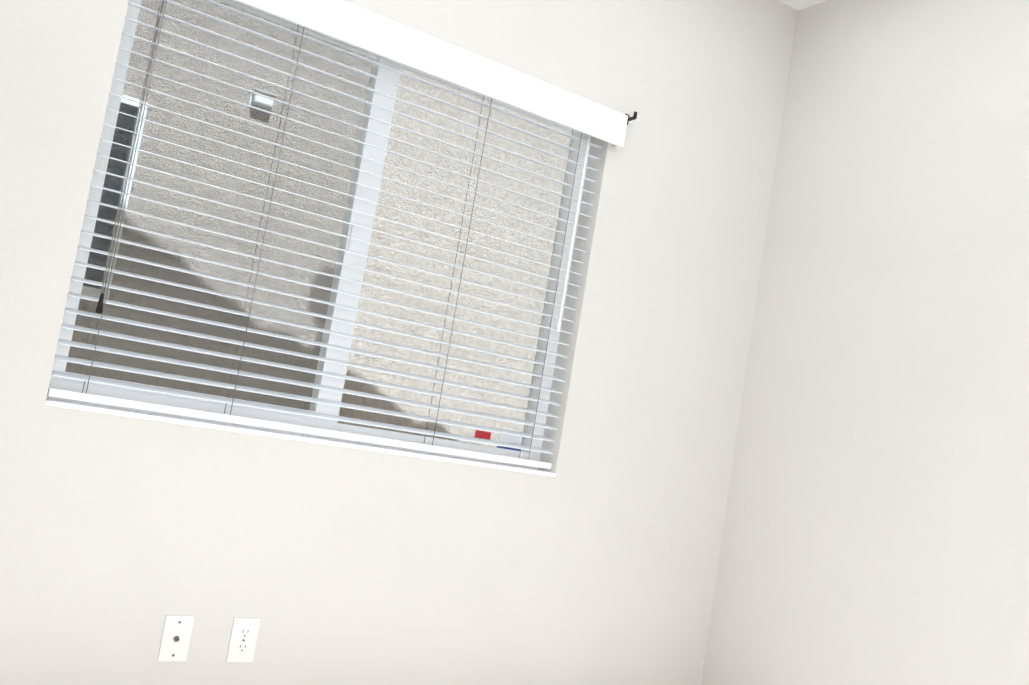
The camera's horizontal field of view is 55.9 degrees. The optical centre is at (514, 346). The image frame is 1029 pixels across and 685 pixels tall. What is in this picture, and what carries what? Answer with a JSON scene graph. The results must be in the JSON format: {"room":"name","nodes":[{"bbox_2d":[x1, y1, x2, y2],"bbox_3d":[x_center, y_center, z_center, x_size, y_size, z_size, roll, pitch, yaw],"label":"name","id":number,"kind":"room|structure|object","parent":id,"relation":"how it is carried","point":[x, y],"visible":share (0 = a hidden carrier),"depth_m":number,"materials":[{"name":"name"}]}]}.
{"room":"empty bedroom","nodes":[
{"label":"empty bedroom","id":0,"kind":"room"},
{"bbox_2d":[0,0,797,684],"bbox_3d":[-0.458,-0.205,2.804,3.050,2.740,0.160,13,-6,-32],"label":"wall","id":1,"kind":"structure","parent":0,"point":[594,560],"depth_m":2.91,"materials":[{"name":"paint"}]},
{"bbox_2d":[157,615,193,660],"bbox_3d":[-0.857,0.742,2.460,0.070,0.114,0.016,13,-6,-32],"label":"outlet","id":2,"kind":"object","parent":1,"relation":"attached to","point":[176,637],"visible":1,"depth_m":2.46,"materials":[{"name":"white plastic"}]},
{"bbox_2d":[226,618,259,661],"bbox_3d":[-0.715,0.774,2.557,0.070,0.114,0.007,13,-6,-32],"label":"duplex electrical outlet","id":3,"kind":"object","parent":1,"relation":"attached to","point":[243,639],"visible":1,"depth_m":2.55,"materials":[{"name":"white plastic"}]},
{"bbox_2d":[45,399,555,476],"bbox_3d":[-0.517,0.271,2.736,1.499,0.012,0.104,13,-6,-32],"label":"window sill","id":4,"kind":"structure","parent":1,"relation":"attached to","point":[127,413],"depth_m":2.62,"materials":[{"name":"white"}]},
{"bbox_2d":[46,0,591,469],"bbox_3d":[-0.464,-0.306,2.854,1.499,1.184,0.066,13,-6,-32],"label":"window","id":5,"kind":"structure","parent":1,"relation":"in","point":[350,200],"depth_m":2.75,"materials":[{"name":"white plastic"}]},
{"bbox_2d":[47,0,627,468],"bbox_3d":[-0.403,-0.325,2.765,1.574,1.181,0.107,13,-6,-32],"label":"window blinds","id":6,"kind":"object","parent":5,"relation":"attached to","point":[361,28],"visible":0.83,"depth_m":2.73,"materials":[{"name":"white plastic"}]},
{"bbox_2d":[625,111,636,124],"bbox_3d":[0.386,-0.756,3.208,0.018,0.034,0.048,13,-6,-32],"label":"curtain bracket","id":7,"kind":"object","parent":1,"relation":"attached to","point":[634,117],"visible":0.62,"depth_m":3.20,"materials":[{"name":"brown metal"}]},
{"bbox_2d":[779,0,826,10],"bbox_3d":[0.754,-1.577,1.384,3.370,0.100,3.820,13,-6,-32],"label":"ceiling","id":8,"kind":"structure","parent":0,"point":[797,5],"depth_m":3.60,"materials":[{"name":"paint"}]},
{"bbox_2d":[701,0,1028,684],"bbox_3d":[1.852,0.115,2.108,0.160,2.740,3.820,13,-6,-32],"label":"wall","id":9,"kind":"structure","parent":0,"point":[876,528],"depth_m":3.05,"materials":[{"name":"paint"}]},
{"bbox_3d":[-1.575,1.289,3.983,15.000,0.150,2.990,13,-6,-32],"label":"ground","id":10,"kind":"structure","parent":0,"visible":0},
{"bbox_2d":[65,0,571,446],"bbox_3d":[-1.897,-1.950,5.619,15.000,6.800,0.200,13,-6,-32],"label":"wall","id":11,"kind":"structure","parent":10,"relation":"on","point":[413,260],"depth_m":6.11,"materials":[{"name":"grey paint"}]},
{"bbox_2d":[81,95,147,298],"bbox_3d":[-2.509,-0.892,5.107,0.915,1.117,0.034,13,-6,-32],"label":"neighbor window","id":12,"kind":"structure","parent":11,"relation":"attached to","point":[123,151],"depth_m":5.31,"materials":[{"name":"white glass"}]},
{"bbox_2d":[248,88,276,111],"bbox_3d":[-1.484,-1.453,5.720,0.140,0.095,0.084,13,-6,-32],"label":"light","id":13,"kind":"object","parent":11,"relation":"attached to","point":[260,102],"depth_m":5.71,"materials":[{"name":"grey metal"}]}
]}

